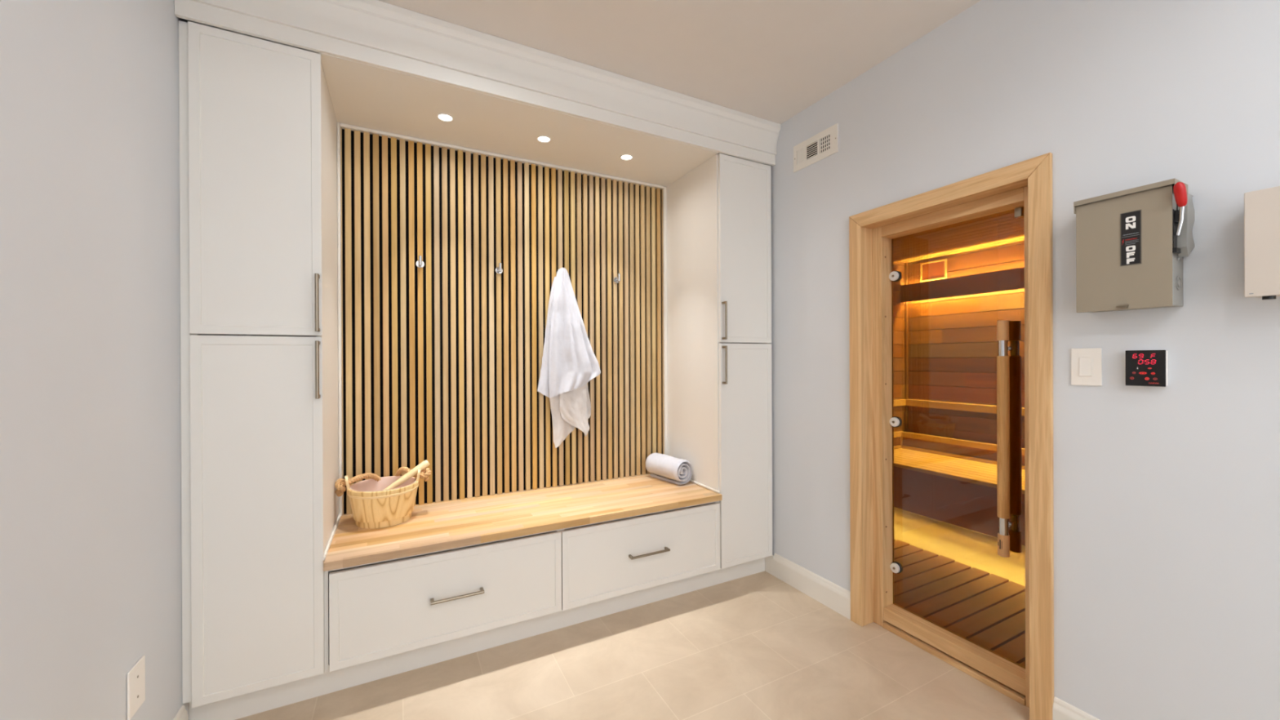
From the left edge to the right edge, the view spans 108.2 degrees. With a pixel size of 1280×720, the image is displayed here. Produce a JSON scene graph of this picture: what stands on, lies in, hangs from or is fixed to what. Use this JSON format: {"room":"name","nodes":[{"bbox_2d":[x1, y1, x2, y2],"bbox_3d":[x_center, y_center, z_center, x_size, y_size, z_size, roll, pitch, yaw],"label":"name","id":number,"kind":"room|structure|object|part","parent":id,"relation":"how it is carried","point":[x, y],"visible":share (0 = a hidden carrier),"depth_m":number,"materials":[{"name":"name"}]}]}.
{"room":"changing room","nodes":[
{"label":"changing room","id":0,"kind":"room"},
{"bbox_2d":[0,0,217,719],"bbox_3d":[-0.772,-0.038,-0.111,0.100,2.783,5.350,0,0,-27],"label":"wall","id":1,"kind":"structure","parent":0,"point":[91,546],"depth_m":1.15,"materials":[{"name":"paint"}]},
{"bbox_2d":[126,655,145,719],"bbox_3d":[-1.462,0.950,1.346,0.007,0.136,0.094,0,0,-27],"label":"blank wall plate","id":2,"kind":"object","parent":1,"relation":"attached to","point":[135,677],"visible":1,"depth_m":1.34,"materials":[{"name":"white plastic"}]},
{"bbox_2d":[173,705,188,719],"bbox_3d":[-0.545,1.284,-0.408,0.016,0.137,4.614,0,0,-27],"label":"baseboard","id":3,"kind":"structure","parent":1,"relation":"attached to","point":[182,714],"depth_m":1.62,"materials":[{"name":"white paint"}]},
{"bbox_2d":[188,557,764,719],"bbox_3d":[-0.426,1.287,2.325,2.744,0.122,0.015,0,0,-27],"label":"toe kick","id":4,"kind":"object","parent":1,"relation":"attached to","point":[268,699],"depth_m":2.08,"materials":[{"name":"white paint"}]},
{"bbox_2d":[217,0,981,155],"bbox_3d":[0.546,-1.476,0.519,3.033,0.080,5.450,0,0,-27],"label":"ceiling","id":5,"kind":"structure","parent":0,"point":[772,60],"depth_m":2.06,"materials":[{"name":"paint"}]},
{"bbox_2d":[235,570,1029,719],"bbox_3d":[1.530,1.382,1.028,5.223,0.080,5.450,0,0,-27],"label":"floor","id":6,"kind":"structure","parent":0,"point":[754,646],"depth_m":1.97,"materials":[{"name":"stone"}]},
{"bbox_2d":[187,21,338,707],"bbox_3d":[-1.557,0.017,1.994,0.391,2.427,0.689,0,0,-27],"label":"tall cabinet","id":7,"kind":"object","parent":6,"relation":"on","point":[263,123],"visible":1,"depth_m":1.73,"materials":[{"name":"white paint"}]},
{"bbox_2d":[178,20,191,703],"bbox_3d":[-1.721,0.009,1.856,0.026,2.411,0.484,0,0,-27],"label":"trim","id":8,"kind":"structure","parent":7,"relation":"attached to","point":[183,26],"depth_m":1.64,"materials":[{"name":"white paint"}]},
{"bbox_3d":[-1.423,-0.645,1.732,0.389,1.102,0.019,0,0,-27],"label":"door","id":9,"kind":"part","parent":7,"relation":"part of","materials":[{"name":"white paint"}]},
{"bbox_3d":[-1.418,0.570,1.733,0.389,1.318,0.019,0,0,-27],"label":"door","id":10,"kind":"part","parent":7,"relation":"part of","materials":[{"name":"white paint"}]},
{"bbox_3d":[-1.246,-0.221,1.790,0.013,0.222,0.041,0,0,-27],"label":"handle","id":11,"kind":"part","parent":7,"relation":"part of","materials":[{"name":"silver metal"}]},
{"bbox_3d":[-1.244,0.037,1.791,0.013,0.222,0.041,0,0,-27],"label":"handle","id":12,"kind":"part","parent":7,"relation":"part of","materials":[{"name":"silver metal"}]},
{"bbox_2d":[324,528,561,671],"bbox_3d":[-0.945,1.024,2.294,0.972,0.407,0.660,0,0,-27],"label":"drawer front","id":13,"kind":"object","parent":6,"relation":"on","point":[382,609],"visible":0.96,"depth_m":2.01,"materials":[{"name":"white paint"}]},
{"bbox_3d":[-0.795,1.030,2.023,0.217,0.013,0.041,0,0,-27],"label":"handle","id":14,"kind":"part","parent":13,"relation":"part of","materials":[{"name":"silver metal"}]},
{"bbox_2d":[323,472,722,571],"bbox_3d":[-0.530,0.800,2.538,1.921,0.034,0.668,0,0,-27],"label":"bench top","id":15,"kind":"structure","parent":13,"relation":"on","point":[433,526],"depth_m":2.35,"materials":[{"name":"brown wood"}]},
{"bbox_2d":[334,466,431,528],"bbox_3d":[-1.256,0.669,2.280,0.318,0.235,0.312,0,0,17],"label":"bucket","id":16,"kind":"object","parent":15,"relation":"on","point":[371,506],"visible":0.97,"depth_m":2.19,"materials":[{"name":"brown wood"}]},
{"bbox_3d":[-1.295,0.601,2.351,0.365,0.099,0.185,0,0,-27],"label":"rope handle","id":17,"kind":"part","parent":16,"relation":"part of","materials":[{"name":"beige fabric"}]},
{"bbox_2d":[382,460,430,490],"bbox_3d":[-1.215,0.621,2.298,0.080,0.210,0.319,0,0,44],"label":"ladle","id":18,"kind":"object","parent":16,"relation":"in","point":[424,464],"visible":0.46,"depth_m":2.32,"materials":[{"name":"brown wood"}]},
{"bbox_2d":[645,453,692,484],"bbox_3d":[0.185,0.701,3.011,0.155,0.156,0.319,0,0,-38],"label":"rolled towel","id":19,"kind":"object","parent":15,"relation":"on","point":[669,468],"visible":1,"depth_m":2.93,"materials":[{"name":"white fabric"}]},
{"bbox_2d":[560,501,719,610],"bbox_3d":[-0.089,1.019,2.739,0.956,0.407,0.660,0,0,-27],"label":"drawer front","id":20,"kind":"object","parent":6,"relation":"on","point":[601,561],"visible":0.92,"depth_m":2.46,"materials":[{"name":"white paint"}]},
{"bbox_3d":[0.051,1.026,2.463,0.232,0.013,0.041,0,0,-27],"label":"handle","id":21,"kind":"part","parent":20,"relation":"part of","materials":[{"name":"silver metal"}]},
{"bbox_2d":[666,153,772,568],"bbox_3d":[0.503,0.006,3.064,0.402,2.427,0.689,0,0,-27],"label":"tall cabinet","id":22,"kind":"object","parent":6,"relation":"on","point":[719,212],"visible":0.98,"depth_m":2.82,"materials":[{"name":"white paint"}]},
{"bbox_3d":[0.492,-0.229,2.693,0.013,0.222,0.041,0,0,-27],"label":"handle","id":23,"kind":"part","parent":22,"relation":"part of","materials":[{"name":"silver metal"}]},
{"bbox_3d":[0.493,0.028,2.693,0.013,0.222,0.041,0,0,-27],"label":"handle","id":24,"kind":"part","parent":22,"relation":"part of","materials":[{"name":"silver metal"}]},
{"bbox_3d":[0.639,-0.655,2.803,0.394,1.102,0.019,0,0,-27],"label":"door","id":25,"kind":"part","parent":22,"relation":"part of","materials":[{"name":"white paint"}]},
{"bbox_3d":[0.644,0.559,2.804,0.394,1.318,0.019,0,0,-27],"label":"door","id":26,"kind":"part","parent":22,"relation":"part of","materials":[{"name":"white paint"}]},
{"bbox_2d":[731,0,1279,719],"bbox_3d":[1.800,-0.051,1.225,0.170,2.783,5.350,0,0,-27],"label":"wall","id":27,"kind":"structure","parent":0,"point":[1166,500],"depth_m":1.52,"materials":[{"name":"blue paint"}]},
{"bbox_2d":[174,0,775,186],"bbox_3d":[-0.539,-1.318,2.535,2.761,0.232,0.668,0,0,-27],"label":"soffit","id":28,"kind":"object","parent":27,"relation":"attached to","point":[370,88],"depth_m":2.29,"materials":[{"name":"white paint"}]},
{"bbox_2d":[436,112,453,121],"bbox_3d":[-0.961,-1.197,2.288,0.076,0.004,0.076,0,0,-27],"label":"recessed light","id":29,"kind":"object","parent":28,"relation":"in","point":[443,117],"visible":1,"depth_m":2.28,"materials":[{"name":"white paint"}]},
{"bbox_2d":[536,135,551,142],"bbox_3d":[-0.522,-1.199,2.516,0.076,0.004,0.076,0,0,-27],"label":"recessed light","id":30,"kind":"object","parent":28,"relation":"in","point":[544,139],"visible":1,"depth_m":2.52,"materials":[{"name":"white"}]},
{"bbox_2d":[620,154,632,159],"bbox_3d":[-0.080,-1.201,2.746,0.076,0.004,0.076,0,0,-27],"label":"recessed light","id":31,"kind":"object","parent":28,"relation":"in","point":[624,157],"visible":1,"depth_m":2.74,"materials":[{"name":"white"}]},
{"bbox_2d":[190,0,781,155],"bbox_3d":[-0.375,-1.349,2.218,2.761,0.170,0.048,0,0,-27],"label":"trim","id":32,"kind":"structure","parent":27,"relation":"attached to","point":[376,24],"depth_m":2.08,"materials":[{"name":"white paint"}]},
{"bbox_2d":[764,553,850,619],"bbox_3d":[0.948,1.273,2.675,0.016,0.137,0.630,0,0,-27],"label":"baseboard","id":33,"kind":"structure","parent":27,"relation":"attached to","point":[828,593],"depth_m":2.62,"materials":[{"name":"white paint"}]},
{"bbox_2d":[793,123,838,172],"bbox_3d":[0.980,-1.183,2.601,0.007,0.151,0.310,0,0,-27],"label":"air vent","id":34,"kind":"object","parent":27,"relation":"in","point":[824,144],"visible":1,"depth_m":2.59,"materials":[{"name":"white paint"}]},
{"bbox_2d":[848,152,1053,719],"bbox_3d":[1.362,0.301,2.066,0.204,2.081,0.832,0,0,-27],"label":"door frame","id":35,"kind":"structure","parent":27,"relation":"attached to","point":[1001,674],"depth_m":2.02,"materials":[{"name":"brown wood"}]},
{"bbox_3d":[1.103,0.302,2.364,0.020,2.079,0.065,0,0,-27],"label":"casing","id":36,"kind":"part","parent":35,"relation":"part of","materials":[{"name":"brown wood"}]},
{"bbox_3d":[1.244,0.335,2.370,0.095,2.010,0.050,0,0,-27],"label":"frame post","id":37,"kind":"part","parent":35,"relation":"part of","materials":[{"name":"brown wood"}]},
{"bbox_3d":[1.276,-0.706,2.022,0.020,0.065,0.830,0,0,-27],"label":"head casing","id":38,"kind":"part","parent":35,"relation":"part of","materials":[{"name":"brown wood"}]},
{"bbox_3d":[1.399,1.273,2.084,0.091,0.064,0.598,0,0,-27],"label":"sill","id":39,"kind":"part","parent":35,"relation":"part of","materials":[{"name":"brown wood"}]},
{"bbox_3d":[1.543,0.335,1.795,0.095,2.010,0.050,0,0,-27],"label":"frame post","id":40,"kind":"part","parent":35,"relation":"part of","materials":[{"name":"brown wood"}]},
{"bbox_3d":[1.457,0.302,1.683,0.020,2.079,0.065,0,0,-27],"label":"casing","id":41,"kind":"part","parent":35,"relation":"part of","materials":[{"name":"brown wood"}]},
{"bbox_2d":[888,206,1025,668],"bbox_3d":[1.420,0.312,2.100,0.135,1.853,0.598,0,0,-27],"label":"door","id":42,"kind":"structure","parent":27,"relation":"in","point":[957,422],"depth_m":2.06,"materials":[{"name":"clear glass"}]},
{"bbox_3d":[1.478,0.312,1.886,0.041,0.657,0.041,0,0,-27],"label":"handle","id":43,"kind":"part","parent":42,"relation":"part of","materials":[{"name":"brown wood"}]},
{"bbox_2d":[1052,696,1100,719],"bbox_3d":[2.217,1.272,0.233,0.016,0.137,3.206,0,0,-27],"label":"baseboard","id":44,"kind":"structure","parent":27,"relation":"attached to","point":[1061,710],"depth_m":1.62,"materials":[{"name":"white paint"}]},
{"bbox_2d":[1071,347,1102,386],"bbox_3d":[1.516,0.023,1.576,0.010,0.126,0.080,0,0,-27],"label":"light switch","id":45,"kind":"object","parent":27,"relation":"attached to","point":[1086,363],"visible":1,"depth_m":1.57,"materials":[{"name":"white plastic"}]},
{"bbox_3d":[1.515,0.023,1.576,0.001,0.068,0.036,0,0,-27],"label":"rocker frame","id":46,"kind":"part","parent":45,"relation":"part of","materials":[{"name":"white plastic"}]},
{"bbox_2d":[1073,178,1194,312],"bbox_3d":[1.523,-0.340,1.435,0.140,0.366,0.247,0,0,-27],"label":"switch box","id":47,"kind":"object","parent":27,"relation":"attached to","point":[1131,244],"visible":1,"depth_m":1.41,"materials":[{"name":"grey paint"}]},
{"bbox_3d":[1.493,-0.370,1.411,0.001,0.162,0.046,0,0,-27],"label":"label plate","id":48,"kind":"part","parent":47,"relation":"part of","materials":[{"name":"black plastic"}]},
{"bbox_3d":[1.547,-0.401,1.326,0.015,0.087,0.026,0,0,12],"label":"lever arm","id":49,"kind":"part","parent":47,"relation":"part of","materials":[{"name":"metal"}]},
{"bbox_2d":[1125,350,1168,386],"bbox_3d":[1.575,0.025,1.441,0.030,0.112,0.088,0,0,-27],"label":"control panel","id":50,"kind":"object","parent":27,"relation":"attached to","point":[1143,367],"visible":1,"depth_m":1.43,"materials":[{"name":"black plastic"}]},
{"bbox_2d":[1244,186,1279,299],"bbox_3d":[1.687,-0.299,1.146,0.101,0.283,0.222,0,0,-27],"label":"control box","id":51,"kind":"object","parent":27,"relation":"attached to","point":[1262,206],"visible":1,"depth_m":1.20,"materials":[{"name":"beige paint"}]},
{"bbox_3d":[-0.712,-0.043,2.879,2.763,2.783,0.100,0,0,-27],"label":"wall","id":52,"kind":"structure","parent":0,"visible":0},
{"bbox_2d":[340,127,663,515],"bbox_3d":[-0.681,-0.200,2.798,1.890,1.966,0.028,0,0,-27],"label":"wall panel","id":53,"kind":"object","parent":52,"relation":"attached to","point":[442,359],"visible":0.92,"depth_m":2.67,"materials":[{"name":"brown wood"}]},
{"bbox_2d":[415,255,424,267],"bbox_3d":[-1.181,-0.528,2.494,0.043,0.058,0.050,0,0,-27],"label":"coat hook","id":54,"kind":"object","parent":53,"relation":"attached to","point":[420,264],"visible":1,"depth_m":2.50,"materials":[{"name":"metal"}]},
{"bbox_2d":[495,262,502,274],"bbox_3d":[-0.812,-0.530,2.685,0.043,0.058,0.050,0,0,-27],"label":"coat hook","id":55,"kind":"object","parent":53,"relation":"attached to","point":[499,270],"visible":1,"depth_m":2.69,"materials":[{"name":"metal"}]},
{"bbox_2d":[537,267,600,448],"bbox_3d":[-0.426,-0.011,2.849,0.398,1.098,0.083,0,0,-27],"label":"hanging towel","id":56,"kind":"object","parent":53,"relation":"hanging from","point":[569,361],"visible":1,"depth_m":2.82,"materials":[{"name":"white fabric"}]},
{"bbox_2d":[613,273,620,283],"bbox_3d":[-0.144,-0.533,3.033,0.043,0.058,0.050,0,0,-27],"label":"coat hook","id":57,"kind":"object","parent":53,"relation":"attached to","point":[617,279],"visible":1,"depth_m":3.04,"materials":[{"name":"metal"}]},
{"bbox_2d":[323,122,719,560],"bbox_3d":[-0.538,-0.209,2.535,1.930,1.983,0.630,0,0,-27],"label":"trim","id":58,"kind":"structure","parent":52,"relation":"attached to","point":[371,131],"depth_m":2.56,"materials":[{"name":"white paint"}]}
]}

